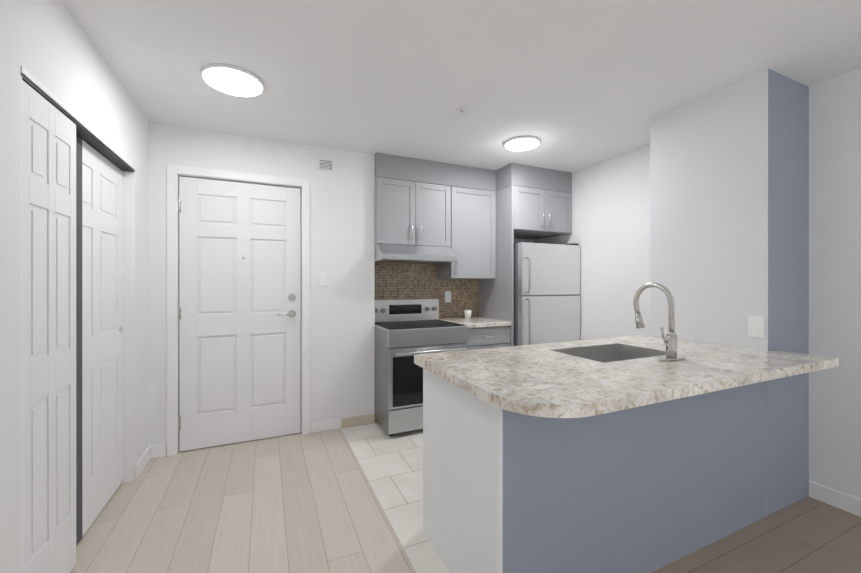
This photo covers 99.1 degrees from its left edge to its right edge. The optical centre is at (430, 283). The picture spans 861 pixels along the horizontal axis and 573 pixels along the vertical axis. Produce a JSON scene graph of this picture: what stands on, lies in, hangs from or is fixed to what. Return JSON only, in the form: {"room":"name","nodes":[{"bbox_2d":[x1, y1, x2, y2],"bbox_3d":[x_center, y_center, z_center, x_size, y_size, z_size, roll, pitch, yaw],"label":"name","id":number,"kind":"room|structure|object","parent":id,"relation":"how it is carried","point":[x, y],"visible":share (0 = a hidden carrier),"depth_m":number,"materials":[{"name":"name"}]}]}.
{"room":"kitchen","nodes":[
{"label":"kitchen","id":0,"kind":"room"},
{"bbox_2d":[0,0,148,572],"bbox_3d":[-0.956,0.046,0.075,0.120,2.470,5.670,0,0,-24],"label":"wall","id":1,"kind":"structure","parent":0,"point":[49,45],"depth_m":1.37,"materials":[{"name":"paint"}]},
{"bbox_2d":[22,80,75,572],"bbox_3d":[-1.541,0.273,1.475,0.030,1.995,0.416,0,0,-24],"label":"closet door","id":2,"kind":"structure","parent":1,"relation":"in","point":[48,337],"depth_m":1.46,"materials":[{"name":"white wood"}]},
{"bbox_2d":[21,66,135,572],"bbox_3d":[-1.727,0.259,1.822,0.104,2.044,1.228,0,0,-24],"label":"trim","id":3,"kind":"structure","parent":1,"relation":"attached to","point":[89,135],"depth_m":2.37,"materials":[{"name":"wood"}]},
{"bbox_2d":[76,135,122,545],"bbox_3d":[-1.826,0.273,1.986,0.033,1.995,0.821,0,0,-24],"label":"closet door","id":4,"kind":"structure","parent":1,"relation":"in","point":[99,328],"depth_m":2.00,"materials":[{"name":"white wood"}]},
{"bbox_2d":[135,445,155,478],"bbox_3d":[-1.985,1.233,2.552,0.030,0.095,0.308,0,0,-24],"label":"baseboard","id":5,"kind":"structure","parent":1,"relation":"attached to","point":[150,453],"depth_m":2.57,"materials":[{"name":"white wood"}]},
{"bbox_2d":[149,122,374,455],"bbox_3d":[-1.781,0.045,3.031,2.595,2.470,0.400,0,0,-24],"label":"wall","id":6,"kind":"structure","parent":0,"point":[342,303],"depth_m":3.19,"materials":[{"name":"paint"}]},
{"bbox_2d":[167,164,309,455],"bbox_3d":[-1.520,0.195,2.986,1.015,2.170,0.136,0,0,-24],"label":"door frame","id":7,"kind":"structure","parent":6,"relation":"attached to","point":[174,172],"depth_m":2.79,"materials":[{"name":"white wood"}]},
{"bbox_2d":[178,176,300,451],"bbox_3d":[-1.506,0.228,2.947,0.876,2.088,0.107,0,0,-24],"label":"entry door","id":8,"kind":"structure","parent":6,"relation":"in","point":[239,313],"depth_m":2.94,"materials":[{"name":"white wood"}]},
{"bbox_2d":[319,272,327,285],"bbox_3d":[-0.930,-0.040,3.187,0.075,0.120,0.008,0,0,-24],"label":"light switch","id":9,"kind":"object","parent":6,"relation":"attached to","point":[323,278],"visible":1,"depth_m":3.19,"materials":[{"name":"white plastic"}]},
{"bbox_2d":[319,158,332,170],"bbox_3d":[-0.910,-1.040,3.197,0.120,0.100,0.006,0,0,-24],"label":"air vent","id":10,"kind":"object","parent":6,"relation":"in","point":[326,164],"visible":1,"depth_m":3.19,"materials":[{"name":"white plastic"}]},
{"bbox_2d":[310,414,374,432],"bbox_3d":[-0.771,1.233,3.259,0.565,0.095,0.012,0,0,-24],"label":"baseboard","id":11,"kind":"structure","parent":6,"relation":"attached to","point":[337,423],"depth_m":3.24,"materials":[{"name":"white wood"}]},
{"bbox_2d":[62,0,860,172],"bbox_3d":[0.406,-1.229,0.839,4.790,0.080,6.190,0,0,-24],"label":"ceiling","id":12,"kind":"structure","parent":0,"point":[574,85],"depth_m":1.97,"materials":[{"name":"paint"}]},
{"bbox_2d":[200,63,264,96],"bbox_3d":[-1.149,-1.178,2.141,0.330,0.021,0.330,0,0,-24],"label":"recessed light","id":13,"kind":"object","parent":12,"relation":"in","point":[232,80],"visible":0.96,"depth_m":2.10,"materials":[{"name":"white plastic"}]},
{"bbox_2d":[457,107,466,115],"bbox_3d":[0.213,-1.170,2.501,0.070,0.037,0.070,0,0,-24],"label":"sprinkler head","id":14,"kind":"object","parent":12,"relation":"attached to","point":[460,110],"visible":1,"depth_m":2.49},
{"bbox_2d":[504,136,539,150],"bbox_3d":[0.770,-1.178,3.091,0.300,0.021,0.300,0,0,-24],"label":"recessed light","id":15,"kind":"object","parent":12,"relation":"in","point":[521,143],"visible":1,"depth_m":3.05,"materials":[{"name":"white plastic"}]},
{"bbox_2d":[70,429,860,572],"bbox_3d":[0.406,1.311,0.840,4.790,0.060,6.190,0,0,-24],"label":"floor","id":16,"kind":"structure","parent":0,"point":[299,503],"depth_m":1.94,"materials":[{"name":"brown wood"}]},
{"bbox_2d":[375,153,571,192],"bbox_3d":[0.443,-1.081,3.780,2.074,0.218,0.615,0,0,-24],"label":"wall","id":17,"kind":"structure","parent":0,"point":[389,166],"depth_m":3.65,"materials":[{"name":"grey paint"}]},
{"bbox_2d":[455,238,533,317],"bbox_3d":[0.346,0.045,4.139,2.195,2.470,0.120,0,0,-24],"label":"wall","id":18,"kind":"structure","parent":0,"point":[516,241],"depth_m":4.42,"materials":[{"name":"paint"}]},
{"bbox_2d":[375,177,450,246],"bbox_3d":[-0.205,-0.667,3.613,0.754,0.605,0.386,0,0,-24],"label":"upper cabinet","id":19,"kind":"object","parent":18,"relation":"attached to","point":[412,213],"visible":0.98,"depth_m":3.45,"materials":[{"name":"grey wood"}]},
{"bbox_2d":[375,244,457,263],"bbox_3d":[-0.181,-0.285,3.560,0.750,0.156,0.500,0,0,-24],"label":"range hood","id":20,"kind":"object","parent":19,"relation":"attached to","point":[401,254],"visible":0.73,"depth_m":3.37,"materials":[{"name":"silver metal"}]},
{"bbox_2d":[375,263,478,317],"bbox_3d":[-0.039,-0.006,3.896,1.290,0.749,0.008,0,0,-24],"label":"tile backsplash","id":21,"kind":"structure","parent":18,"relation":"attached to","point":[396,281],"depth_m":3.89,"materials":[{"name":"tile"}]},
{"bbox_2d":[445,291,450,301],"bbox_3d":[0.192,0.140,3.991,0.075,0.120,0.007,0,0,-24],"label":"outlet","id":22,"kind":"object","parent":21,"relation":"attached to","point":[447,296],"visible":1,"depth_m":3.99,"materials":[{"name":"white plastic"}]},
{"bbox_2d":[437,186,495,278],"bbox_3d":[0.381,-0.513,3.876,0.527,0.915,0.386,0,0,-24],"label":"upper cabinet","id":23,"kind":"object","parent":18,"relation":"attached to","point":[473,229],"visible":0.79,"depth_m":3.74,"materials":[{"name":"grey wood"}]},
{"bbox_2d":[514,186,571,239],"bbox_3d":[1.048,-0.755,4.027,0.762,0.430,0.656,0,0,-24],"label":"upper cabinet","id":24,"kind":"object","parent":18,"relation":"attached to","point":[540,213],"visible":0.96,"depth_m":3.77,"materials":[{"name":"grey wood"}]},
{"bbox_2d":[341,420,753,572],"bbox_3d":[0.717,1.310,2.942,2.500,0.060,2.610,0,0,-24],"label":"floor","id":25,"kind":"structure","parent":0,"point":[392,467],"depth_m":2.39,"materials":[{"name":"white tile"}]},
{"bbox_2d":[375,299,467,435],"bbox_3d":[-0.127,0.720,3.439,0.750,1.120,0.731,0,0,-24],"label":"stove","id":26,"kind":"object","parent":25,"relation":"on","point":[406,330],"visible":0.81,"depth_m":3.13,"materials":[{"name":"silver metal"}]},
{"bbox_2d":[439,317,510,349],"bbox_3d":[0.432,0.825,3.763,0.531,0.910,0.634,0,0,-24],"label":"base cabinet","id":27,"kind":"object","parent":25,"relation":"on","point":[484,333],"visible":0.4,"depth_m":3.53,"materials":[{"name":"grey wood"}]},
{"bbox_2d":[439,317,510,327],"bbox_3d":[0.428,0.390,3.772,0.531,0.040,0.613,0,0,-24],"label":"countertop","id":28,"kind":"structure","parent":27,"relation":"on","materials":[{"name":"stone"}]},
{"bbox_2d":[464,310,471,318],"bbox_3d":[0.401,0.325,3.923,0.080,0.087,0.080,0,0,-24],"label":"cup","id":29,"kind":"object","parent":28,"relation":"on","point":[467,313],"visible":1,"depth_m":3.89,"materials":[{"name":"white ceramic"}]},
{"bbox_2d":[479,185,513,345],"bbox_3d":[0.682,0.155,3.884,0.020,2.250,0.618,0,0,-24],"label":"end panel","id":30,"kind":"object","parent":25,"relation":"on","point":[496,297],"visible":0.31,"depth_m":3.73,"materials":[{"name":"grey wood"}]},
{"bbox_2d":[423,371,633,572],"bbox_3d":[0.399,0.846,1.752,0.664,0.869,0.701,0,0,-24],"label":"base cabinet","id":31,"kind":"object","parent":25,"relation":"on","point":[630,454],"depth_m":1.46,"materials":[{"name":"paint"}]},
{"bbox_2d":[414,345,697,430],"bbox_3d":[0.443,0.391,1.636,0.750,0.040,0.955,0,0,-24],"label":"countertop","id":32,"kind":"structure","parent":31,"relation":"on","point":[537,387],"depth_m":1.39,"materials":[{"name":"beige stone"}]},
{"bbox_2d":[514,242,579,345],"bbox_3d":[1.083,0.431,3.946,0.746,1.698,0.776,0,0,-24],"label":"fridge","id":33,"kind":"object","parent":25,"relation":"on","point":[546,293],"visible":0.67,"depth_m":3.62,"materials":[{"name":"silver metal"}]},
{"bbox_2d":[634,395,713,572],"bbox_3d":[0.916,0.846,1.984,0.702,0.869,0.701,0,0,-24],"label":"base cabinet","id":34,"kind":"object","parent":25,"relation":"on","point":[674,442],"depth_m":1.69,"materials":[{"name":"paint"}]},
{"bbox_2d":[530,339,777,394],"bbox_3d":[1.040,0.391,1.905,0.560,0.040,0.955,0,0,-24],"label":"countertop","id":35,"kind":"structure","parent":34,"relation":"on","point":[711,375],"depth_m":1.59,"materials":[{"name":"beige stone"}]},
{"bbox_2d":[554,343,677,362],"bbox_3d":[0.993,0.494,2.010,0.584,0.238,0.399,0,0,-24],"label":"sink","id":36,"kind":"object","parent":35,"relation":"in","point":[603,352],"depth_m":2.21,"materials":[{"name":"grey metal"}]},
{"bbox_2d":[633,283,684,360],"bbox_3d":[1.149,0.181,1.881,0.190,0.377,0.232,0,0,-24],"label":"faucet","id":37,"kind":"object","parent":35,"relation":"on","point":[670,341],"visible":1,"depth_m":1.80,"materials":[{"name":"silver metal"}]},
{"bbox_2d":[606,335,833,377],"bbox_3d":[1.532,0.391,2.125,0.518,0.040,0.955,0,0,-24],"label":"countertop","id":38,"kind":"structure","parent":34,"relation":"on","point":[786,365],"depth_m":1.90,"materials":[{"name":"beige stone"}]},
{"bbox_2d":[714,379,772,540],"bbox_3d":[1.424,0.846,2.212,0.644,0.869,0.701,0,0,-24],"label":"base cabinet","id":39,"kind":"object","parent":25,"relation":"on","point":[740,414],"depth_m":1.91,"materials":[{"name":"paint"}]},
{"bbox_2d":[534,68,860,498],"bbox_3d":[2.536,0.046,1.796,0.120,2.470,5.950,0,0,-24],"label":"wall","id":40,"kind":"structure","parent":0,"point":[610,234],"depth_m":2.17,"materials":[{"name":"paint"}]},
{"bbox_2d":[808,481,860,516],"bbox_3d":[2.978,1.234,0.645,0.016,0.095,3.428,0,0,-24],"label":"baseboard","id":41,"kind":"structure","parent":40,"relation":"attached to","point":[839,500],"depth_m":2.10,"materials":[{"name":"white wood"}]},
{"bbox_2d":[650,69,808,515],"bbox_3d":[1.933,0.045,2.429,0.460,2.470,0.680,0,0,-24],"label":"column","id":42,"kind":"structure","parent":0,"point":[729,209],"depth_m":2.17,"materials":[{"name":"white paint"}]},
{"bbox_2d":[748,315,763,337],"bbox_3d":[1.836,0.240,2.071,0.007,0.120,0.075,0,0,-24],"label":"outlet","id":43,"kind":"object","parent":42,"relation":"attached to","point":[755,326],"visible":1,"depth_m":2.07,"materials":[{"name":"white plastic"}]}
]}

